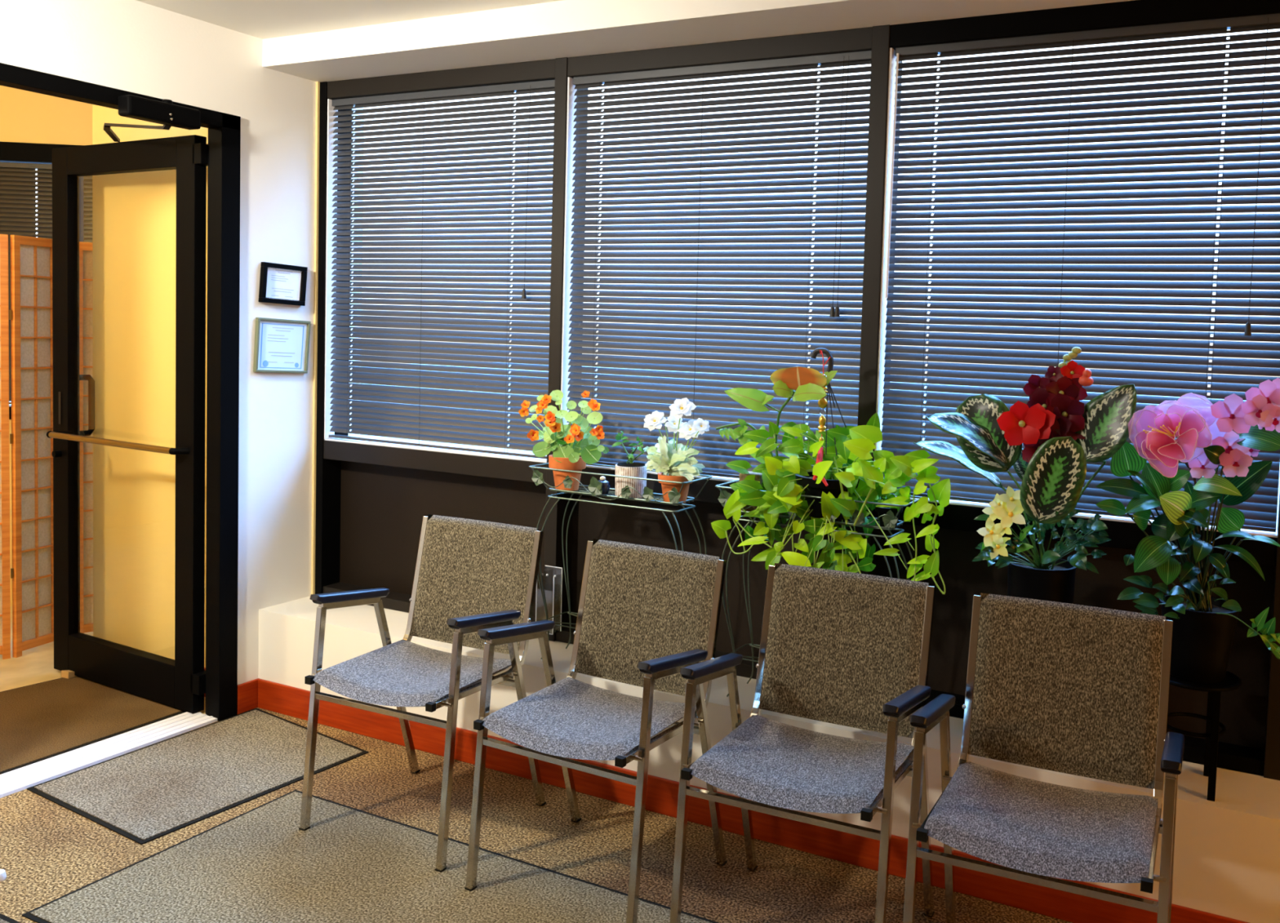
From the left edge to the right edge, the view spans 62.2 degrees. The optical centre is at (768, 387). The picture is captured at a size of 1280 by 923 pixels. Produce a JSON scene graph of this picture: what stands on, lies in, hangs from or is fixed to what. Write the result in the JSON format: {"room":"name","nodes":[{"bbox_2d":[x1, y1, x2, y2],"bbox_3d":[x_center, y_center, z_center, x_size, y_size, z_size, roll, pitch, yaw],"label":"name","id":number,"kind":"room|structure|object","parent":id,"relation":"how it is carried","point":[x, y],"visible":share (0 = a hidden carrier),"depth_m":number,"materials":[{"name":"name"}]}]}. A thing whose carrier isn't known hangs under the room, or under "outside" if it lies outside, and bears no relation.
{"room":"waiting room","nodes":[
{"label":"waiting room","id":0,"kind":"room"},
{"bbox_2d":[0,84,92,606],"bbox_3d":[-3.815,-0.306,4.984,3.300,2.700,0.100,2,3,-5],"label":"wall","id":1,"kind":"structure","parent":0,"point":[25,116],"depth_m":4.92,"materials":[{"name":"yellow paint"}]},
{"bbox_2d":[0,142,84,419],"bbox_3d":[-3.833,-0.506,4.967,3.250,1.300,0.110,2,3,-5],"label":"window","id":2,"kind":"structure","parent":1,"relation":"in","point":[10,152],"depth_m":4.92,"materials":[{"name":"black metal"}]},
{"bbox_2d":[0,161,52,404],"bbox_3d":[-4.127,-0.503,4.926,1.518,1.140,0.028,2,3,-5],"label":"blind","id":3,"kind":"object","parent":2,"relation":"attached to","point":[18,180],"visible":0.19,"depth_m":4.96,"materials":[{"name":"black"}]},
{"bbox_2d":[83,175,92,242],"bbox_3d":[-2.777,-0.466,5.048,0.971,1.140,0.028,2,3,-5],"label":"blind","id":4,"kind":"object","parent":1,"relation":"attached to","point":[87,181],"visible":0.07,"depth_m":4.99,"materials":[{"name":"black"}]},
{"bbox_2d":[92,104,208,667],"bbox_3d":[-2.093,-0.221,4.447,0.800,2.700,1.022,3,3,25],"label":"wall","id":5,"kind":"structure","parent":0,"point":[134,214],"depth_m":4.06,"materials":[{"name":"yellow paint"}]},
{"bbox_2d":[0,0,364,684],"bbox_3d":[-2.822,-0.012,1.857,0.130,2.508,5.264,3,3,25],"label":"wall","id":6,"kind":"structure","parent":0,"point":[132,46],"depth_m":3.75,"materials":[{"name":"white paint"}]},
{"bbox_2d":[0,62,240,721],"bbox_3d":[-2.539,0.109,3.450,0.998,2.118,1.172,3,3,25],"label":"door","id":7,"kind":"structure","parent":6,"relation":"in","point":[224,129],"depth_m":3.70,"materials":[{"name":"black metal"}]},
{"bbox_2d":[103,94,200,142],"bbox_3d":[-2.185,-0.894,3.550,0.732,0.091,0.248,4,4,38],"label":"door closer","id":8,"kind":"object","parent":7,"relation":"attached to","point":[166,113],"depth_m":3.35,"materials":[{"name":"black metal"}]},
{"bbox_2d":[236,678,259,714],"bbox_3d":[-1.883,1.119,3.803,0.012,0.106,0.093,3,3,25],"label":"baseboard","id":9,"kind":"structure","parent":6,"relation":"attached to","point":[247,692],"depth_m":3.79,"materials":[{"name":"red wood"}]},
{"bbox_2d":[253,317,311,373],"bbox_3d":[-1.782,-0.151,3.855,0.015,0.205,0.237,3,3,25],"label":"picture frame","id":10,"kind":"object","parent":6,"relation":"attached to","point":[281,345],"visible":1,"depth_m":3.85,"materials":[{"name":"silver"}]},
{"bbox_2d":[258,262,307,306],"bbox_3d":[-1.773,-0.376,3.842,0.019,0.151,0.197,3,3,25],"label":"picture frame","id":11,"kind":"object","parent":6,"relation":"attached to","point":[279,283],"visible":1,"depth_m":3.84,"materials":[{"name":"black metal"}]},
{"bbox_2d":[311,81,319,594],"bbox_3d":[-1.720,-0.171,3.992,0.010,1.952,0.012,3,3,25],"label":"trim","id":12,"kind":"structure","parent":6,"relation":"attached to","point":[317,83],"depth_m":3.99,"materials":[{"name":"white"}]},
{"bbox_2d":[136,0,561,39],"bbox_3d":[-0.300,-1.057,0.355,5.600,0.100,4.800,3,3,25],"label":"ceiling","id":13,"kind":"structure","parent":0,"point":[260,19],"depth_m":3.36,"materials":[{"name":"white paint"}]},
{"bbox_2d":[262,0,1133,82],"bbox_3d":[0.833,-1.097,2.730,5.600,0.196,0.464,3,3,25],"label":"soffit","id":14,"kind":"structure","parent":13,"relation":"attached to","point":[562,28],"depth_m":3.21,"materials":[{"name":"white paint"}]},
{"bbox_2d":[0,606,1072,922],"bbox_3d":[-1.857,1.310,1.798,9.400,0.060,5.900,3,3,25],"label":"floor","id":15,"kind":"structure","parent":0,"point":[49,851],"depth_m":2.87,"materials":[{"name":"carpet"}]},
{"bbox_2d":[0,869,6,881],"bbox_3d":[-1.925,1.221,2.627,0.032,0.024,0.031,3,3,25],"label":"cap","id":16,"kind":"object","parent":15,"relation":"on","point":[2,873],"visible":1,"depth_m":2.62,"materials":[{"name":"white"}]},
{"bbox_2d":[0,913,20,922],"bbox_3d":[-1.594,1.275,1.995,1.100,0.005,0.685,3,3,25],"label":"floor mat","id":17,"kind":"object","parent":15,"relation":"on","point":[3,919],"visible":1,"depth_m":2.45,"materials":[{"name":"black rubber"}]},
{"bbox_2d":[0,234,93,659],"bbox_3d":[-3.035,0.243,4.375,0.122,1.720,0.956,4,4,34],"label":"folding screen","id":18,"kind":"object","parent":15,"relation":"on","point":[30,313],"visible":0.55,"depth_m":4.33,"materials":[{"name":"brown wood"}]},
{"bbox_2d":[0,675,186,774],"bbox_3d":[-2.786,1.163,3.376,0.935,0.006,1.555,3,3,25],"label":"door mat","id":19,"kind":"object","parent":15,"relation":"on","point":[40,722],"visible":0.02,"depth_m":3.68,"materials":[{"name":"brown carpet"},{"name":"black rubber"}]},
{"bbox_2d":[61,670,76,679],"bbox_3d":[-2.705,1.110,4.095,0.040,0.028,0.078,3,3,20],"label":"wedge","id":20,"kind":"object","parent":19,"relation":"on","point":[68,674],"visible":0.56,"depth_m":4.06,"materials":[{"name":"brown wood"}]},
{"bbox_2d":[0,711,217,798],"bbox_3d":[-2.210,1.182,3.295,0.144,0.012,0.965,3,3,25],"label":"threshold","id":21,"kind":"object","parent":15,"relation":"on","point":[21,779],"visible":1,"depth_m":3.38,"materials":[{"name":"white metal"}]},
{"bbox_2d":[26,708,368,844],"bbox_3d":[-1.754,1.200,3.313,0.652,0.006,0.827,3,3,25],"label":"door mat","id":22,"kind":"object","parent":15,"relation":"on","point":[143,796],"visible":0.94,"depth_m":3.24,"materials":[{"name":"grey carpet textile"},{"name":"black rubber edging"}]},
{"bbox_2d":[22,790,719,922],"bbox_3d":[-0.847,1.274,2.470,1.660,0.005,0.775,3,3,25],"label":"floor mat","id":23,"kind":"object","parent":15,"relation":"on","point":[352,865],"visible":1,"depth_m":2.65,"materials":[{"name":"grey carpet textile"},{"name":"black rubber edging"}]},
{"bbox_2d":[298,514,546,872],"bbox_3d":[-0.973,0.828,3.007,0.520,0.828,0.475,3,3,24],"label":"chair","id":24,"kind":"object","parent":15,"relation":"on","point":[471,575],"visible":0.98,"depth_m":3.07,"materials":[{"name":"grey fabric"}]},
{"bbox_2d":[464,538,727,922],"bbox_3d":[-0.425,0.861,2.709,0.520,0.828,0.475,3,3,27],"label":"chair","id":25,"kind":"object","parent":15,"relation":"on","point":[646,614],"visible":0.93,"depth_m":2.77,"materials":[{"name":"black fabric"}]},
{"bbox_2d":[257,596,1279,922],"bbox_3d":[0.761,1.129,2.848,5.600,0.360,0.464,3,3,25],"label":"wall","id":26,"kind":"structure","parent":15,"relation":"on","point":[1227,854],"depth_m":2.79,"materials":[{"name":"white paint"}]},
{"bbox_2d":[315,57,588,641],"bbox_3d":[-1.177,-0.143,3.804,1.132,1.953,0.124,3,3,25],"label":"window","id":27,"kind":"structure","parent":26,"relation":"on","point":[388,490],"depth_m":3.89,"materials":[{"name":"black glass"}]},
{"bbox_2d":[328,80,555,459],"bbox_3d":[-1.206,-0.418,3.767,1.076,1.274,0.047,3,3,25],"label":"blind","id":28,"kind":"object","parent":27,"relation":"attached to","point":[487,428],"visible":0.91,"depth_m":3.75,"materials":[{"name":"grey metal"}]},
{"bbox_2d":[535,565,562,635],"bbox_3d":[-0.738,0.715,3.534,0.072,0.217,0.046,3,3,25],"label":"holder","id":29,"kind":"object","parent":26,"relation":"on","point":[547,575],"visible":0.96,"depth_m":3.53,"materials":[{"name":"clear plastic"}]},
{"bbox_2d":[528,462,712,659],"bbox_3d":[-0.475,0.571,3.297,0.576,0.620,0.181,3,3,25],"label":"plant stand","id":30,"kind":"object","parent":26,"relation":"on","point":[594,489],"visible":0.74,"depth_m":3.25,"materials":[{"name":"green metal"}]},
{"bbox_2d":[518,390,608,491],"bbox_3d":[-0.647,0.166,3.341,0.356,0.324,0.156,3,3,25],"label":"flowering plant","id":31,"kind":"object","parent":30,"relation":"on","point":[571,453],"visible":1,"depth_m":3.32,"materials":[{"name":"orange plant"}]},
{"bbox_2d":[598,475,610,494],"bbox_3d":[-0.518,0.307,3.283,0.048,0.057,0.048,3,3,25],"label":"ornament","id":32,"kind":"object","parent":30,"relation":"on","point":[606,486],"visible":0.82,"depth_m":3.27,"materials":[{"name":"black ceramic"}]},
{"bbox_2d":[528,462,712,512],"bbox_3d":[-0.467,0.311,3.283,0.576,0.099,0.181,3,3,25],"label":"tray","id":33,"kind":"object","parent":30,"relation":"on","point":[594,489],"depth_m":3.23,"materials":[{"name":"green metal"}]},
{"bbox_2d":[611,431,647,497],"bbox_3d":[-0.431,0.237,3.252,0.112,0.202,0.098,2,3,1],"label":"potted plant","id":34,"kind":"object","parent":30,"relation":"on","point":[630,468],"visible":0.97,"depth_m":3.22,"materials":[{"name":"green plant"}]},
{"bbox_2d":[643,397,710,503],"bbox_3d":[-0.286,0.190,3.174,0.242,0.318,0.125,3,3,25],"label":"flowering plant","id":35,"kind":"object","parent":30,"relation":"on","point":[674,464],"visible":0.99,"depth_m":3.15,"materials":[{"name":"white plant"}]},
{"bbox_2d":[555,26,872,679],"bbox_3d":[-0.186,-0.086,3.335,1.103,1.952,0.120,3,3,25],"label":"window","id":36,"kind":"structure","parent":26,"relation":"on","point":[590,521],"depth_m":3.37,"materials":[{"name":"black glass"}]},
{"bbox_2d":[566,50,871,478],"bbox_3d":[-0.200,-0.361,3.288,1.067,1.276,0.047,3,3,25],"label":"blind","id":37,"kind":"object","parent":36,"relation":"attached to","point":[716,451],"visible":0.74,"depth_m":3.28,"materials":[{"name":"grey metal"}]},
{"bbox_2d":[257,679,1248,922],"bbox_3d":[0.660,1.264,2.638,5.588,0.106,0.012,3,3,25],"label":"baseboard","id":38,"kind":"structure","parent":26,"relation":"attached to","point":[662,794],"depth_m":2.96,"materials":[{"name":"red wood"}]},
{"bbox_2d":[715,480,920,697],"bbox_3d":[0.130,0.606,3.009,0.576,0.620,0.181,3,3,25],"label":"plant stand","id":39,"kind":"object","parent":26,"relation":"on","point":[890,521],"visible":0.51,"depth_m":2.97,"materials":[{"name":"green metal"}]},
{"bbox_2d":[738,471,766,511],"bbox_3d":[-0.049,0.306,3.036,0.085,0.115,0.081,3,3,25],"label":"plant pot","id":40,"kind":"object","parent":39,"relation":"on","point":[758,477],"visible":0.14,"depth_m":3.03,"materials":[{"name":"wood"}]},
{"bbox_2d":[715,366,837,515],"bbox_3d":[0.029,0.151,3.011,0.370,0.432,0.162,4,4,32],"label":"plant","id":41,"kind":"object","parent":39,"relation":"on","point":[808,383],"visible":0.76,"depth_m":2.94,"materials":[{"name":"green plant"}]},
{"bbox_2d":[715,480,920,537],"bbox_3d":[0.139,0.346,2.995,0.576,0.099,0.181,3,3,25],"label":"tray","id":42,"kind":"object","parent":39,"relation":"on","point":[890,521],"depth_m":2.89,"materials":[{"name":"green metal"}]},
{"bbox_2d":[711,347,950,594],"bbox_3d":[0.177,0.213,2.916,0.695,0.641,0.282,3,3,27],"label":"pothos","id":43,"kind":"object","parent":39,"relation":"on","point":[848,468],"visible":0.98,"depth_m":2.89,"materials":[{"name":"green plant"}]},
{"bbox_2d":[812,350,830,486],"bbox_3d":[0.147,0.082,2.886,0.042,0.366,0.127,2,3,0],"label":"charm","id":44,"kind":"object","parent":43,"relation":"hanging from","point":[822,403],"visible":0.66,"depth_m":2.93,"materials":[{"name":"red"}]},
{"bbox_2d":[810,347,846,455],"bbox_3d":[0.166,0.038,2.934,0.119,0.294,0.083,3,3,25],"label":"hanger","id":45,"kind":"object","parent":43,"relation":"on","point":[831,437],"depth_m":2.92,"materials":[{"name":"metal"}]},
{"bbox_2d":[867,482,911,528],"bbox_3d":[0.330,0.320,2.874,0.083,0.130,0.114,0,4,-33],"label":"potted plant","id":46,"kind":"object","parent":39,"relation":"on","point":[881,511],"visible":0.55,"depth_m":2.85,"materials":[{"name":"green plant"}]},
{"bbox_2d":[1007,555,1076,604],"bbox_3d":[0.698,0.703,2.722,0.176,0.500,0.176,3,3,25],"label":"planter","id":47,"kind":"object","parent":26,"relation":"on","point":[1056,584],"visible":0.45,"depth_m":2.64,"materials":[{"name":"black plastic"}]},
{"bbox_2d":[976,485,1039,567],"bbox_3d":[0.626,0.362,2.630,0.203,0.227,0.096,1,3,-17],"label":"flowers","id":48,"kind":"object","parent":47,"relation":"in","point":[1007,508],"visible":0.98,"depth_m":2.62,"materials":[{"name":"yellow plant"}]},
{"bbox_2d":[913,384,1137,569],"bbox_3d":[0.637,0.226,2.654,0.546,0.497,0.215,3,3,25],"label":"plant","id":49,"kind":"object","parent":47,"relation":"in","point":[1053,480],"visible":0.77,"depth_m":2.56,"materials":[{"name":"green plant"}]},
{"bbox_2d":[972,509,1111,573],"bbox_3d":[0.674,0.380,2.649,0.364,0.200,0.220,3,3,25],"label":"plant","id":50,"kind":"object","parent":47,"relation":"in","point":[1094,524],"visible":0.86,"depth_m":2.61,"materials":[{"name":"green plant"}]},
{"bbox_2d":[996,346,1093,569],"bbox_3d":[0.683,0.188,2.599,0.190,0.580,0.148,0,4,-32],"label":"flowers","id":51,"kind":"object","parent":47,"relation":"in","point":[1054,409],"visible":0.8,"depth_m":2.59,"materials":[{"name":"red plant"}]},
{"bbox_2d":[852,0,1279,780],"bbox_3d":[0.816,-0.028,2.856,1.163,1.953,0.124,3,3,25],"label":"window","id":52,"kind":"structure","parent":26,"relation":"on","point":[1243,710],"depth_m":2.87,"materials":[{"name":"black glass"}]},
{"bbox_2d":[880,13,1279,532],"bbox_3d":[0.814,-0.303,2.805,1.044,1.278,0.047,3,3,25],"label":"blind","id":53,"kind":"object","parent":52,"relation":"attached to","point":[1260,510],"visible":0.78,"depth_m":2.80,"materials":[{"name":"grey metal"}]},
{"bbox_2d":[1167,671,1241,801],"bbox_3d":[1.037,0.836,2.565,0.206,0.274,0.206,3,3,25],"label":"plant stand","id":54,"kind":"object","parent":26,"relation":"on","point":[1229,683],"visible":0.52,"depth_m":2.49,"materials":[{"name":"black metal"}]},
{"bbox_2d":[1159,594,1239,684],"bbox_3d":[1.044,0.614,2.553,0.184,0.179,0.184,3,3,25],"label":"plant pot","id":55,"kind":"object","parent":54,"relation":"on","point":[1202,642],"visible":0.72,"depth_m":2.49,"materials":[{"name":"black plastic"}]},
{"bbox_2d":[1127,392,1226,577],"bbox_3d":[0.964,0.280,2.450,0.229,0.534,0.128,1,3,-14],"label":"fabric flower","id":56,"kind":"object","parent":55,"relation":"in","point":[1153,430],"visible":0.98,"depth_m":2.44,"materials":[{"name":"sheer pink nylon"},{"name":"pale pink wire"},{"name":"green stem"}]},
{"bbox_2d":[1095,425,1279,612],"bbox_3d":[0.992,0.312,2.493,0.412,0.470,0.176,3,3,25],"label":"plant","id":57,"kind":"object","parent":55,"relation":"in","point":[1183,512],"visible":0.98,"depth_m":2.47,"materials":[{"name":"green plant"}]},
{"bbox_2d":[1116,574,1279,659],"bbox_3d":[1.015,0.516,2.466,0.363,0.174,0.118,3,3,25],"label":"foliage","id":58,"kind":"object","parent":55,"relation":"in","point":[1146,602],"visible":0.98,"depth_m":2.45,"materials":[{"name":"green plant"}]},
{"bbox_2d":[1187,377,1279,542],"bbox_3d":[1.074,0.263,2.423,0.098,0.578,0.214,0,4,-33],"label":"flowers","id":59,"kind":"object","parent":55,"relation":"in","point":[1261,406],"visible":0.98,"depth_m":2.42,"materials":[{"name":"pink plant"}]},
{"bbox_2d":[669,563,935,922],"bbox_3d":[0.103,0.890,2.477,0.520,0.828,0.475,3,3,24],"label":"chair","id":60,"kind":"object","parent":15,"relation":"on","point":[837,647],"visible":0.95,"depth_m":2.56,"materials":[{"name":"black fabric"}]},
{"bbox_2d":[902,593,1184,922],"bbox_3d":[0.592,0.920,2.229,0.520,0.828,0.475,3,3,23],"label":"chair","id":61,"kind":"object","parent":15,"relation":"on","point":[1066,688],"visible":1,"depth_m":2.32,"materials":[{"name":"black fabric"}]},
{"bbox_2d":[795,471,859,523],"bbox_3d":[0.173,0.312,2.969,0.198,0.125,0.198,3,3,25],"label":"pot","id":62,"kind":"object","parent":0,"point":[818,510],"depth_m":2.89,"materials":[{"name":"black plastic"}]},
{"label":"outside","id":63,"kind":"structure","parent":0,"visible":0},
{"bbox_2d":[8,362,1279,530],"bbox_3d":[11.374,1.220,20.034,70.000,0.050,39.400,3,3,25],"label":"ground","id":64,"kind":"structure","parent":63,"point":[596,370],"depth_m":23.96,"materials":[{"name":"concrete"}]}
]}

